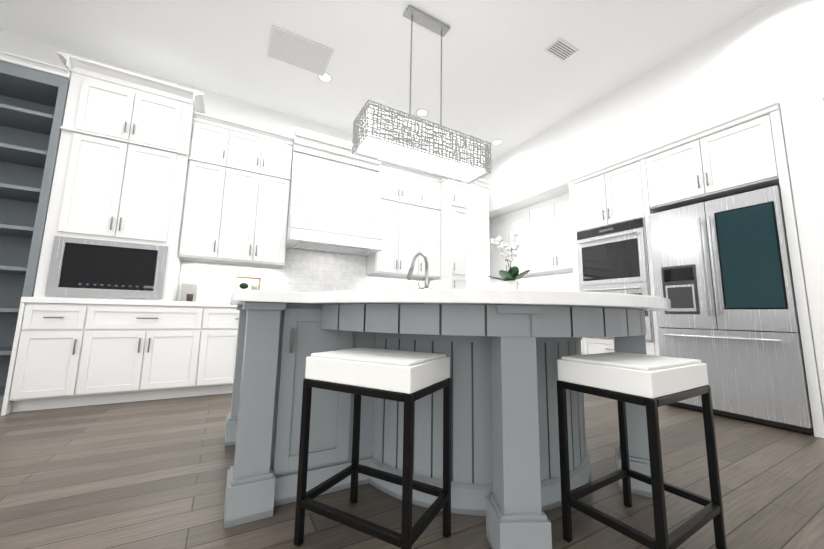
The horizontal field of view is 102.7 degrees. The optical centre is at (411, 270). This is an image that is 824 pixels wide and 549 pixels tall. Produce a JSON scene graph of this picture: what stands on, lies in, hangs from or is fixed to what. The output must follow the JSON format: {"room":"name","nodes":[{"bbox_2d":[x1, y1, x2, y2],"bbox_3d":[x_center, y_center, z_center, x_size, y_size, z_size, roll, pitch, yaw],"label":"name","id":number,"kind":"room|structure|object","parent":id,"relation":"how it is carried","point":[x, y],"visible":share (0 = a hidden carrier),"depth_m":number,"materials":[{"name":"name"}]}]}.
{"room":"kitchen","nodes":[
{"label":"kitchen","id":0,"kind":"room"},
{"bbox_2d":[0,0,772,161],"bbox_3d":[-0.239,-2.710,0.254,9.750,0.060,9.100,5,-9,-29],"label":"ceiling","id":1,"kind":"structure","parent":0,"point":[509,81],"depth_m":3.35,"materials":[{"name":"white paint"}]},
{"bbox_2d":[266,24,333,76],"bbox_3d":[-1.162,-2.260,3.423,0.600,0.013,0.452,5,-9,-29],"label":"ceiling vent","id":2,"kind":"object","parent":1,"relation":"in","point":[295,50],"depth_m":3.40,"materials":[{"name":"white metal"}]},
{"bbox_2d":[317,72,332,82],"bbox_3d":[-0.999,-2.212,3.784,0.174,0.005,0.174,7,-10,-38],"label":"recessed light","id":3,"kind":"object","parent":1,"relation":"in","point":[328,78],"depth_m":3.80,"materials":[{"name":"white"}]},
{"bbox_2d":[352,4,490,183],"bbox_3d":[0.127,-1.606,2.936,1.206,1.391,0.326,5,-9,-29],"label":"pendant chandelier","id":4,"kind":"object","parent":1,"relation":"hanging from","point":[399,138],"visible":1,"depth_m":2.75,"materials":[{"name":"silver metal"}]},
{"bbox_2d":[416,108,428,116],"bbox_3d":[0.134,-2.107,4.413,0.174,0.005,0.174,-1,-8,16],"label":"recessed light","id":5,"kind":"object","parent":1,"relation":"in","point":[421,112],"depth_m":4.41,"materials":[{"name":"white"}]},
{"bbox_2d":[491,139,502,144],"bbox_3d":[1.322,-1.989,5.128,0.174,0.005,0.174,7,-10,-38],"label":"recessed light","id":6,"kind":"object","parent":1,"relation":"in","point":[497,141],"depth_m":5.13,"materials":[{"name":"white"}]},
{"bbox_2d":[544,37,578,61],"bbox_3d":[1.508,-2.226,3.327,0.310,0.013,0.187,5,-9,-29],"label":"ceiling vent","id":7,"kind":"object","parent":1,"relation":"in","point":[562,50],"depth_m":3.32,"materials":[{"name":"white metal"}]},
{"bbox_2d":[0,393,823,548],"bbox_3d":[-0.301,0.827,-0.225,9.750,0.060,9.100,5,-9,-29],"label":"floor","id":8,"kind":"structure","parent":0,"point":[149,474],"depth_m":1.55,"materials":[{"name":"brown wood"}]},
{"bbox_2d":[0,51,70,410],"bbox_3d":[-3.695,-0.368,2.850,0.854,3.015,0.511,5,-9,-29],"label":"bookcase","id":9,"kind":"object","parent":8,"relation":"on","point":[33,96],"visible":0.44,"depth_m":3.03,"materials":[{"name":"grey wood"}]},
{"bbox_2d":[1,303,96,415],"bbox_3d":[-3.107,0.744,2.975,0.463,0.866,0.630,5,-9,-29],"label":"base cabinet","id":10,"kind":"object","parent":8,"relation":"on","point":[68,355],"depth_m":2.71,"materials":[{"name":"white wood"}]},
{"bbox_2d":[85,305,212,405],"bbox_3d":[-2.588,0.792,3.264,0.972,0.866,0.628,5,-9,-29],"label":"base cabinet","id":11,"kind":"object","parent":8,"relation":"on","point":[141,353],"depth_m":3.02,"materials":[{"name":"white wood"}]},
{"bbox_2d":[205,307,239,394],"bbox_3d":[-1.926,0.853,3.631,0.791,0.866,0.628,5,-9,-29],"label":"base cabinet","id":12,"kind":"object","parent":8,"relation":"on","point":[219,372],"depth_m":3.30,"materials":[{"name":"white wood"}]},
{"bbox_2d":[20,297,237,307],"bbox_3d":[-0.724,0.509,4.350,5.908,0.047,0.636,5,-9,-29],"label":"countertop","id":13,"kind":"structure","parent":12,"relation":"on","point":[110,301],"depth_m":2.94,"materials":[{"name":"white stone"}]},
{"bbox_2d":[45,236,167,298],"bbox_3d":[-2.898,0.012,3.242,0.813,0.525,0.414,5,-9,-29],"label":"microwave oven","id":14,"kind":"object","parent":13,"relation":"on","point":[81,267],"visible":1,"depth_m":3.05,"materials":[{"name":"silver metal"}]},
{"bbox_2d":[180,283,197,301],"bbox_3d":[-2.413,0.246,3.566,0.140,0.200,0.020,5,-9,-29],"label":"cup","id":15,"kind":"object","parent":13,"relation":"on","point":[188,292],"depth_m":3.56,"materials":[{"name":"white ceramic"}]},
{"bbox_2d":[184,293,194,301],"bbox_3d":[-2.352,0.296,3.490,0.064,0.085,0.062,5,-9,-29],"label":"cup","id":16,"kind":"object","parent":13,"relation":"on","point":[190,297],"depth_m":3.49,"materials":[{"name":"ceramic"}]},
{"bbox_2d":[235,276,260,289],"bbox_3d":[-1.875,0.231,3.756,0.260,0.300,0.160,5,-9,-29],"label":"stand","id":17,"kind":"object","parent":13,"relation":"on","point":[246,285],"visible":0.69,"depth_m":3.74,"materials":[{"name":"gold metal"}]},
{"bbox_2d":[294,347,450,548],"bbox_3d":[-0.133,0.663,1.262,0.470,0.670,0.340,-3,-9,29],"label":"counter stool","id":18,"kind":"object","parent":8,"relation":"on","point":[408,378],"visible":1,"depth_m":1.19,"materials":[{"name":"black metal"}]},
{"bbox_2d":[224,302,651,548],"bbox_3d":[0.216,0.669,1.993,2.284,0.866,1.849,5,-9,-29],"label":"kitchen island","id":19,"kind":"object","parent":8,"relation":"on","point":[505,469],"visible":0.92,"depth_m":1.44,"materials":[{"name":"grey wood"}]},
{"bbox_2d":[229,289,670,311],"bbox_3d":[0.283,0.210,2.010,2.430,0.047,1.920,5,-9,-29],"label":"island countertop","id":20,"kind":"structure","parent":19,"relation":"on","point":[514,297],"depth_m":1.19,"materials":[{"name":"white stone"}]},
{"bbox_2d":[407,252,428,288],"bbox_3d":[0.022,0.051,2.466,0.113,0.378,0.314,5,-9,-29],"label":"kitchen faucet","id":21,"kind":"object","parent":20,"relation":"on","point":[410,272],"visible":0.79,"depth_m":2.41,"materials":[{"name":"silver metal"}]},
{"bbox_3d":[0.815,0.253,2.710,0.410,0.070,0.310,5,-9,-29],"label":"books","id":22,"kind":"object","parent":20,"relation":"on","visible":0},
{"bbox_2d":[488,230,529,289],"bbox_3d":[0.822,-0.077,2.752,0.394,0.592,0.322,5,-9,-29],"label":"orchid plant","id":23,"kind":"object","parent":22,"relation":"on","point":[511,276],"visible":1,"depth_m":2.73,"materials":[{"name":"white plant"}]},
{"bbox_2d":[428,175,480,288],"bbox_3d":[0.642,-0.419,5.260,0.625,2.078,0.576,5,-9,-29],"label":"tall cabinet","id":24,"kind":"object","parent":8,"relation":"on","point":[458,203],"depth_m":5.05,"materials":[{"name":"white wood"}]},
{"bbox_2d":[481,179,489,288],"bbox_3d":[1.011,-0.382,5.483,0.240,2.078,0.544,5,-9,-29],"label":"tall cabinet","id":25,"kind":"object","parent":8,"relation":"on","point":[485,253],"depth_m":5.28,"materials":[{"name":"white wood"}]},
{"bbox_2d":[581,337,659,355],"bbox_3d":[2.542,1.087,3.786,0.666,0.600,0.780,5,-9,-29],"label":"base cabinet","id":26,"kind":"object","parent":8,"relation":"on","point":[589,345],"depth_m":3.78,"materials":[{"name":"white wood"}]},
{"bbox_2d":[557,352,726,548],"bbox_3d":[0.860,0.680,1.261,0.484,0.670,0.360,5,-9,-29],"label":"counter stool","id":27,"kind":"object","parent":8,"relation":"on","point":[652,383],"visible":1,"depth_m":1.20,"materials":[{"name":"black metal"}]},
{"bbox_2d":[648,185,813,434],"bbox_3d":[2.940,0.339,3.055,0.747,1.900,0.925,5,-9,-29],"label":"refrigerator","id":28,"kind":"object","parent":8,"relation":"on","point":[722,277],"visible":0.94,"depth_m":2.78,"materials":[{"name":"silver metal"}]},
{"bbox_2d":[0,0,823,408],"bbox_3d":[-0.289,-0.951,-0.053,9.850,3.510,9.200,5,-9,-29],"label":"wall","id":29,"kind":"structure","parent":0,"point":[766,54],"depth_m":3.26,"materials":[{"name":"white paint"}]},
{"bbox_2d":[53,71,188,254],"bbox_3d":[-2.899,-1.022,3.408,0.782,1.610,0.468,5,-9,-29],"label":"upper cabinet","id":30,"kind":"object","parent":29,"relation":"attached to","point":[175,169],"depth_m":3.20,"materials":[{"name":"white wood"}]},
{"bbox_2d":[177,111,236,263],"bbox_3d":[-2.325,-0.907,3.781,0.414,1.611,0.336,5,-9,-29],"label":"upper cabinet","id":31,"kind":"object","parent":29,"relation":"attached to","point":[203,231],"depth_m":3.63,"materials":[{"name":"white wood"}]},
{"bbox_2d":[225,123,292,267],"bbox_3d":[-1.917,-0.869,4.007,0.757,1.611,0.336,5,-9,-29],"label":"upper cabinet","id":32,"kind":"object","parent":29,"relation":"attached to","point":[262,160],"depth_m":3.89,"materials":[{"name":"white wood"}]},
{"bbox_2d":[177,248,428,302],"bbox_3d":[-1.169,0.124,4.508,3.296,0.738,0.010,5,-9,-29],"label":"tile backsplash","id":33,"kind":"structure","parent":29,"relation":"attached to","point":[306,271],"depth_m":4.32,"materials":[{"name":"tile"}]},
{"bbox_2d":[286,127,382,255],"bbox_3d":[-1.015,-0.985,4.390,1.161,1.436,0.581,5,-9,-29],"label":"range hood","id":34,"kind":"object","parent":29,"relation":"attached to","point":[334,201],"visible":0.92,"depth_m":4.20,"materials":[{"name":"white painted wood"}]},
{"bbox_2d":[366,160,424,278],"bbox_3d":[-0.246,-0.714,4.933,0.739,1.611,0.336,5,-9,-29],"label":"upper cabinet","id":35,"kind":"object","parent":29,"relation":"attached to","point":[402,190],"depth_m":4.80,"materials":[{"name":"white wood"}]},
{"bbox_2d":[425,172,436,278],"bbox_3d":[0.172,-0.676,5.165,0.457,1.611,0.336,5,-9,-29],"label":"upper cabinet","id":36,"kind":"object","parent":29,"relation":"attached to","point":[430,180],"depth_m":5.05,"materials":[{"name":"white wood"}]},
{"bbox_2d":[490,279,503,289],"bbox_3d":[1.325,0.433,5.880,0.820,0.581,0.012,5,-9,-29],"label":"tile backsplash","id":37,"kind":"structure","parent":29,"relation":"attached to","point":[494,283],"depth_m":6.02,"materials":[{"name":"tile"}]},
{"bbox_2d":[490,208,529,278],"bbox_3d":[1.806,-0.435,5.684,0.334,1.098,0.983,5,-9,-29],"label":"upper cabinet","id":38,"kind":"object","parent":29,"relation":"attached to","point":[501,226],"depth_m":5.66,"materials":[{"name":"white wood"}]},
{"bbox_2d":[515,272,573,290],"bbox_3d":[2.152,0.367,5.285,0.012,0.581,1.866,5,-9,-29],"label":"tile backsplash","id":39,"kind":"structure","parent":29,"relation":"attached to","point":[561,281],"depth_m":5.24,"materials":[{"name":"tile"}]},
{"bbox_2d":[526,193,572,276],"bbox_3d":[2.231,-0.529,4.934,0.334,1.098,0.987,5,-9,-29],"label":"upper cabinet","id":40,"kind":"object","parent":29,"relation":"attached to","point":[543,236],"depth_m":4.93,"materials":[{"name":"white wood"}]},
{"bbox_2d":[571,153,652,232],"bbox_3d":[2.575,-0.842,4.047,0.666,0.703,0.780,5,-9,-29],"label":"upper cabinet","id":41,"kind":"object","parent":29,"relation":"attached to","point":[615,193],"depth_m":3.83,"materials":[{"name":"white wood"}]},
{"bbox_2d":[577,217,654,340],"bbox_3d":[2.492,0.142,3.876,0.686,1.289,0.776,5,-9,-29],"label":"double wall oven","id":42,"kind":"object","parent":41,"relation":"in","point":[612,258],"visible":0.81,"depth_m":3.69,"materials":[{"name":"silver metal"}]},
{"bbox_2d":[643,105,792,212],"bbox_3d":[3.021,-0.980,3.266,0.666,0.623,0.937,5,-9,-29],"label":"upper cabinet","id":43,"kind":"object","parent":29,"relation":"attached to","point":[744,153],"depth_m":3.00,"materials":[{"name":"white wood"}]},
{"bbox_2d":[802,86,823,232],"bbox_3d":[4.303,-0.362,0.287,0.119,2.595,5.218,5,-9,-29],"label":"door frame","id":44,"kind":"structure","parent":29,"relation":"attached to","point":[813,100],"depth_m":2.50,"materials":[{"name":"white wood"}]}
]}

